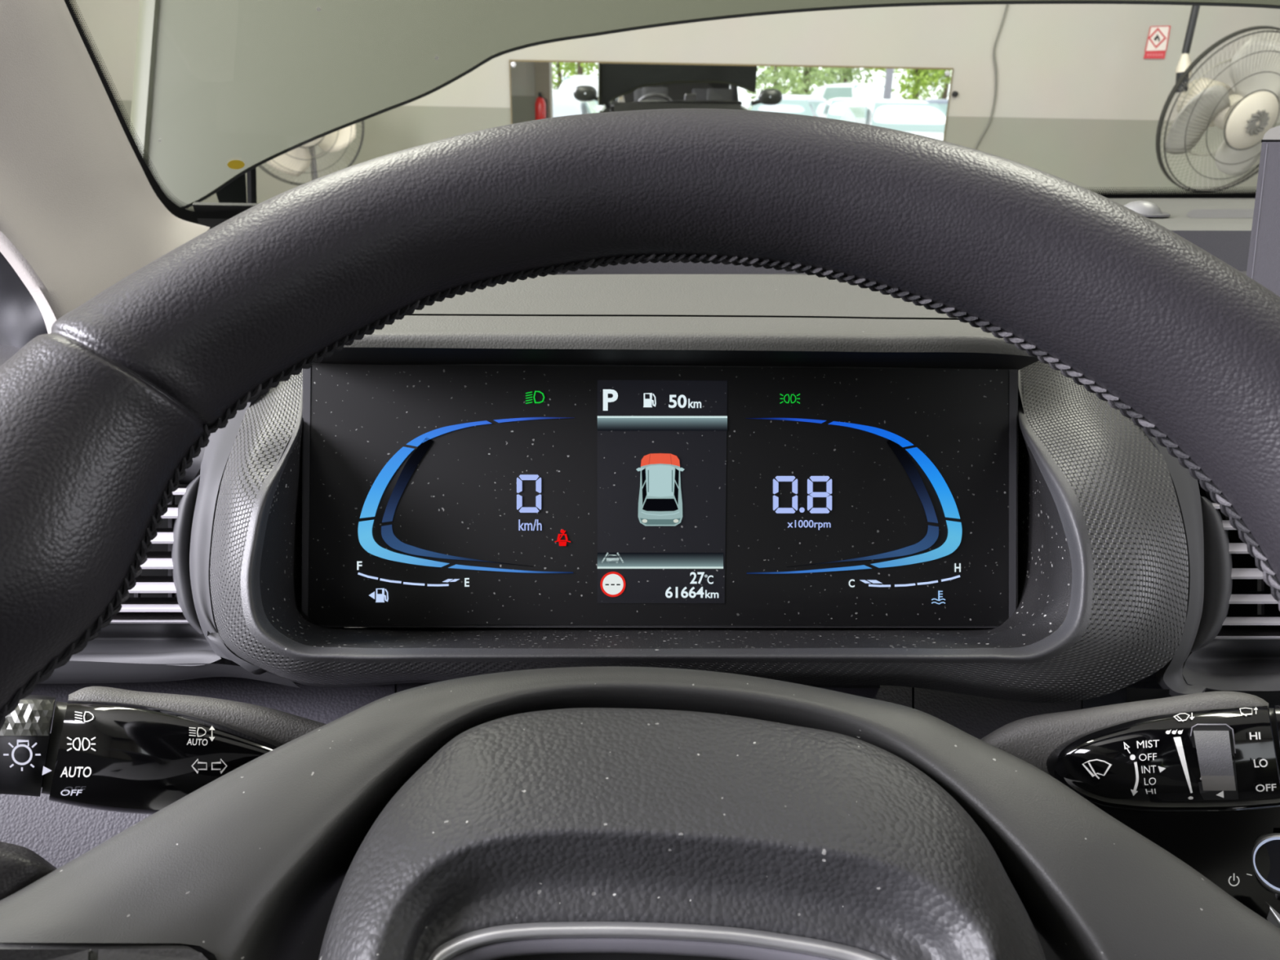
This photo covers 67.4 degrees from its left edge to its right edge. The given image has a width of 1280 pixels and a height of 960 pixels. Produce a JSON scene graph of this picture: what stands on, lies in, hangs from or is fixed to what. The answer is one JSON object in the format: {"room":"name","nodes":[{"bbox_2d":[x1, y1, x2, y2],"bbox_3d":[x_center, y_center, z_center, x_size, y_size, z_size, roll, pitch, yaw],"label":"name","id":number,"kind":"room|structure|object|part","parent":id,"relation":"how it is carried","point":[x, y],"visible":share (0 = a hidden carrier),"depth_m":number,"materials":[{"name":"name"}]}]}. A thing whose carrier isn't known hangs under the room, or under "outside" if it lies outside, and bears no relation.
{"room":"vehicle interior","nodes":[
{"label":"vehicle interior","id":0,"kind":"room"},
{"bbox_2d":[69,0,79,21],"bbox_3d":[-2.790,-0.545,-0.252,0.200,3.400,10.700,1,22,0],"label":"wall","id":1,"kind":"structure","parent":0,"point":[74,1],"depth_m":4.52,"materials":[{"name":"white paint"}]},
{"bbox_2d":[192,202,292,639],"bbox_3d":[0.219,0.286,-0.106,1.624,1.466,4.169,1,22,0],"label":"compact car","id":2,"kind":"object","parent":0,"point":[211,223],"visible":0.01,"depth_m":0.75,"materials":[{"name":"grey plastic"}]},
{"bbox_2d":[0,344,20,366],"bbox_3d":[-0.344,-0.028,0.455,0.211,0.067,0.123,1,22,0],"label":"panel","id":3,"kind":"object","parent":2,"relation":"attached to","point":[6,352],"visible":0.04,"depth_m":0.48,"materials":[{"name":"plastic"}]},
{"bbox_2d":[0,252,48,348],"bbox_3d":[-0.351,-0.098,0.501,0.101,0.103,0.027,9,23,19],"label":"window","id":4,"kind":"structure","parent":2,"relation":"attached to","point":[21,319],"depth_m":0.49,"materials":[{"name":"black"}]},
{"bbox_3d":[0.215,-0.148,0.811,1.134,0.154,0.069,1,22,0],"label":"cowl panel","id":5,"kind":"part","parent":2,"relation":"part of","materials":[{"name":"black plastic"}]},
{"bbox_2d":[0,198,1279,928],"bbox_3d":[0.306,0.024,0.519,1.371,0.314,0.517,1,22,0],"label":"dashboard","id":6,"kind":"object","parent":2,"relation":"attached to","point":[1129,515],"depth_m":0.32,"materials":[{"name":"plastic"}]},
{"bbox_2d":[0,0,209,333],"bbox_3d":[-0.302,-0.180,0.516,0.080,0.179,0.263,1,22,0],"label":"trim","id":7,"kind":"structure","parent":6,"relation":"attached to","point":[80,213],"depth_m":0.46,"materials":[{"name":"grey plastic"}]},
{"bbox_2d":[69,468,223,666],"bbox_3d":[-0.216,0.035,0.361,0.159,0.090,0.106,1,22,0],"label":"air vent","id":8,"kind":"object","parent":6,"relation":"attached to","point":[158,622],"visible":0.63,"depth_m":0.34,"materials":[{"name":"black plastic"}]},
{"bbox_3d":[-0.206,0.049,0.346,0.096,0.006,0.012,1,22,0],"label":"sill","id":9,"kind":"part","parent":8,"relation":"part of","materials":[{"name":"grey plastic"}]},
{"bbox_2d":[0,686,325,814],"bbox_3d":[-0.142,0.078,0.284,0.138,0.042,0.037,0,22,-3],"label":"stalk","id":10,"kind":"object","parent":6,"relation":"attached to","point":[105,748],"visible":0.77,"depth_m":0.27,"materials":[{"name":"grey plastic"}]},
{"bbox_3d":[-0.187,0.076,0.276,0.047,0.033,0.023,1,22,0],"label":"knob","id":11,"kind":"part","parent":10,"relation":"part of","materials":[{"name":"black plastic"}]},
{"bbox_3d":[-0.177,0.079,0.270,0.021,0.021,0.005,-10,24,-25],"label":"knob panel","id":12,"kind":"part","parent":10,"relation":"part of","materials":[{"name":"black plastic"}]},
{"bbox_3d":[-0.216,0.131,0.345,0.273,0.101,0.101,1,22,0],"label":"knee panel","id":13,"kind":"part","parent":6,"relation":"part of","materials":[{"name":"grey plastic"}]},
{"bbox_3d":[0.004,0.131,0.345,0.200,0.100,0.101,1,22,0],"label":"knee panel","id":14,"kind":"part","parent":6,"relation":"part of","materials":[{"name":"grey plastic"}]},
{"bbox_2d":[301,363,1017,627],"bbox_3d":[0.007,0.007,0.340,0.260,0.096,0.051,1,22,0],"label":"cluster","id":15,"kind":"object","parent":6,"relation":"attached to","point":[434,495],"visible":0.99,"depth_m":0.33,"materials":[{"name":"glass"}]},
{"bbox_3d":[0.007,0.002,0.330,0.013,0.012,0.005,1,22,0],"label":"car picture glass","id":16,"kind":"part","parent":15,"relation":"part of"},
{"bbox_3d":[0.007,0.000,0.330,0.009,0.007,0.003,1,22,0],"label":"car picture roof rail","id":17,"kind":"part","parent":15,"relation":"part of","materials":[{"name":"grey"}]},
{"bbox_3d":[0.007,0.009,0.330,0.012,0.004,0.002,1,22,0],"label":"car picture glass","id":18,"kind":"part","parent":15,"relation":"part of","materials":[{"name":"black"}]},
{"bbox_2d":[638,463,682,525],"bbox_3d":[0.007,0.004,0.331,0.015,0.021,0.009,1,22,0],"label":"picture","id":19,"kind":"object","parent":15,"relation":"attached to","point":[660,485],"depth_m":0.33},
{"bbox_3d":[0.007,0.004,0.331,0.045,0.072,0.029,1,22,0],"label":"panel","id":20,"kind":"part","parent":15,"relation":"part of","materials":[{"name":"black glass"}]},
{"bbox_2d":[688,398,701,408],"bbox_3d":[0.019,-0.026,0.331,0.004,0.003,0.001,1,22,0],"label":"text","id":21,"kind":"object","parent":15,"relation":"in","point":[692,402],"depth_m":0.33},
{"bbox_2d":[343,315,1031,356],"bbox_3d":[0.010,-0.050,0.318,0.264,0.009,0.043,1,22,0],"label":"hood","id":22,"kind":"object","parent":6,"relation":"attached to","point":[412,335],"depth_m":0.30,"materials":[{"name":"plastic"}]},
{"bbox_3d":[0.131,0.132,0.345,0.078,0.098,0.100,1,22,0],"label":"knee panel","id":23,"kind":"part","parent":6,"relation":"part of","materials":[{"name":"grey plastic"}]},
{"bbox_2d":[980,691,1279,812],"bbox_3d":[0.154,0.083,0.285,0.135,0.046,0.043,1,22,0],"label":"stalk","id":24,"kind":"object","parent":6,"relation":"attached to","point":[1210,751],"visible":0.88,"depth_m":0.27,"materials":[{"name":"grey plastic"}]},
{"bbox_3d":[0.160,0.079,0.268,0.015,0.021,0.008,1,22,0],"label":"roller frame","id":25,"kind":"part","parent":24,"relation":"part of","materials":[{"name":"black plastic"}]},
{"bbox_3d":[0.199,0.079,0.276,0.045,0.032,0.022,1,22,0],"label":"knob","id":26,"kind":"part","parent":24,"relation":"part of","materials":[{"name":"black"}]},
{"bbox_3d":[0.326,0.132,0.347,0.354,0.104,0.102,1,22,0],"label":"knee panel","id":27,"kind":"part","parent":6,"relation":"part of","materials":[{"name":"grey plastic"}]},
{"bbox_3d":[0.202,0.151,0.326,0.140,0.074,0.052,1,22,0],"label":"button panel","id":28,"kind":"part","parent":6,"relation":"part of","materials":[{"name":"black plastic"}]},
{"bbox_2d":[1182,480,1279,691],"bbox_3d":[0.297,0.042,0.363,0.241,0.110,0.110,1,22,0],"label":"air vent","id":29,"kind":"object","parent":6,"relation":"attached to","point":[1236,646],"visible":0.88,"depth_m":0.34,"materials":[{"name":"black plastic"}]},
{"bbox_3d":[0.268,0.055,0.346,0.133,0.006,0.013,1,22,0],"label":"sill","id":30,"kind":"part","parent":29,"relation":"part of","materials":[{"name":"grey plastic"}]},
{"bbox_2d":[1246,125,1279,297],"bbox_3d":[0.332,-0.108,0.445,0.114,0.112,0.060,1,22,0],"label":"display","id":31,"kind":"object","parent":6,"relation":"on","point":[1264,256],"visible":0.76,"depth_m":0.44,"materials":[{"name":"grey plastic"}]},
{"bbox_3d":[0.217,0.130,0.324,0.020,0.020,0.020,1,22,0],"label":"start button","id":32,"kind":"part","parent":6,"relation":"part of","materials":[{"name":"black plastic"}]},
{"bbox_3d":[0.012,0.142,0.335,0.120,0.185,0.185,1,22,0],"label":"column","id":33,"kind":"structure","parent":6,"relation":"attached to","visible":0},
{"bbox_2d":[0,108,1279,959],"bbox_3d":[-0.004,0.046,0.201,0.397,0.229,0.204,1,22,0],"label":"steering wheel","id":34,"kind":"object","parent":33,"relation":"attached to","point":[595,812],"visible":1,"depth_m":0.21,"materials":[{"name":"grey leather"}]},
{"bbox_2d":[0,942,217,959],"bbox_3d":[-0.129,0.102,0.205,0.085,0.021,0.026,1,22,0],"label":"switch","id":35,"kind":"object","parent":34,"relation":"attached to","point":[8,951],"depth_m":0.20,"materials":[{"name":"black plastic"}]},
{"bbox_3d":[-0.004,0.104,0.241,0.393,0.091,0.108,1,22,0],"label":"spoke panel","id":36,"kind":"part","parent":34,"relation":"part of","materials":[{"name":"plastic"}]},
{"bbox_3d":[0.006,0.110,0.196,0.104,0.024,0.033,1,22,0],"label":"chrome trim","id":37,"kind":"part","parent":34,"relation":"part of","materials":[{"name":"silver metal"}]},
{"bbox_2d":[64,0,1279,224],"bbox_3d":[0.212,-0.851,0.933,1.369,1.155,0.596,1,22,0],"label":"windshield","id":38,"kind":"object","parent":2,"relation":"attached to","point":[252,82],"visible":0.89,"depth_m":0.88,"materials":[{"name":"clear glass"}]},
{"bbox_2d":[227,160,244,168],"bbox_3d":[-0.290,-0.226,0.689,0.014,0.007,0.011,1,22,0],"label":"sticker","id":39,"kind":"object","parent":38,"relation":"attached to","point":[234,164],"visible":1,"depth_m":0.69,"materials":[{"name":"yellow paper"}]},
{"bbox_3d":[-0.386,-0.278,0.948,0.010,0.061,0.050,-7,23,-20],"label":"hinge arm","id":40,"kind":"part","parent":38,"relation":"part of","materials":[{"name":"silver metal"}]},
{"bbox_2d":[75,0,1279,211],"bbox_3d":[1.447,-2.389,4.513,9.200,3.400,0.200,1,22,0],"label":"wall","id":41,"kind":"structure","parent":0,"point":[1079,102],"depth_m":4.58,"materials":[{"name":"white paint"}]},
{"bbox_2d":[258,120,364,185],"bbox_3d":[-1.471,-1.247,4.398,0.496,1.265,0.513,0,22,-2],"label":"wall fan","id":42,"kind":"object","parent":41,"relation":"attached to","point":[295,162],"visible":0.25,"depth_m":4.20,"materials":[{"name":"beige"}]},
{"bbox_3d":[-1.527,-1.430,4.153,0.219,0.199,0.050,14,17,-30],"label":"blade","id":43,"kind":"part","parent":42,"relation":"part of","materials":[{"name":"beige plastic"}]},
{"bbox_3d":[-1.419,-1.500,4.053,0.179,0.179,0.029,14,17,-30],"label":"plate","id":44,"kind":"part","parent":42,"relation":"part of","materials":[{"name":"beige plastic"}]},
{"bbox_3d":[-1.331,-1.548,4.191,0.185,0.235,0.050,14,17,-30],"label":"blade","id":45,"kind":"part","parent":42,"relation":"part of","materials":[{"name":"beige plastic"}]},
{"bbox_2d":[509,59,953,141],"bbox_3d":[0.428,-1.689,4.693,2.117,0.634,0.018,1,22,0],"label":"wall mirror","id":46,"kind":"object","parent":41,"relation":"attached to","point":[911,100],"visible":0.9,"depth_m":4.62,"materials":[{"name":"silver mirror"}]},
{"bbox_2d":[951,90,958,97],"bbox_3d":[1.514,-1.854,4.610,0.028,0.028,0.020,1,22,0],"label":"screw","id":47,"kind":"object","parent":41,"relation":"attached to","point":[954,94],"visible":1,"depth_m":4.60,"materials":[{"name":"black metal"}]},
{"bbox_2d":[973,4,1008,149],"bbox_3d":[1.652,-1.907,4.584,0.119,0.916,0.010,1,22,0],"label":"cable","id":48,"kind":"object","parent":41,"relation":"attached to","point":[1006,6],"visible":0.83,"depth_m":4.58,"materials":[{"name":"grey plastic"}]},
{"bbox_2d":[1143,25,1170,58],"bbox_3d":[2.435,-2.061,4.519,0.103,0.144,0.008,1,22,0],"label":"warning sign","id":49,"kind":"object","parent":41,"relation":"attached to","point":[1156,46],"visible":1,"depth_m":4.52,"materials":[{"name":"beige paper"}]},
{"bbox_2d":[1155,5,1279,192],"bbox_3d":[2.283,-1.971,3.446,0.480,1.824,0.446,13,25,28],"label":"wall fan","id":50,"kind":"object","parent":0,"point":[1245,115],"visible":0.9,"depth_m":3.62,"materials":[{"name":"grey metal"}]},
{"bbox_3d":[2.125,-1.370,3.662,0.232,0.254,0.058,-22,37,2],"label":"blade","id":51,"kind":"part","parent":50,"relation":"part of","materials":[{"name":"grey plastic"}]},
{"bbox_3d":[2.237,-1.505,3.817,0.170,0.170,0.175,-22,37,2],"label":"motor","id":52,"kind":"part","parent":50,"relation":"part of","materials":[{"name":"beige plastic"}]},
{"bbox_3d":[2.366,-1.310,3.765,0.277,0.223,0.036,-9,24,-23],"label":"blade","id":53,"kind":"part","parent":50,"relation":"part of","materials":[{"name":"grey plastic"}]},
{"bbox_3d":[2.294,-1.338,3.584,0.208,0.208,0.034,-22,37,2],"label":"plate","id":54,"kind":"part","parent":50,"relation":"part of","materials":[{"name":"beige plastic"}]},
{"bbox_3d":[2.332,-1.529,3.599,0.226,0.268,0.058,-22,37,2],"label":"blade","id":55,"kind":"part","parent":50,"relation":"part of","materials":[{"name":"grey plastic"}]}
]}

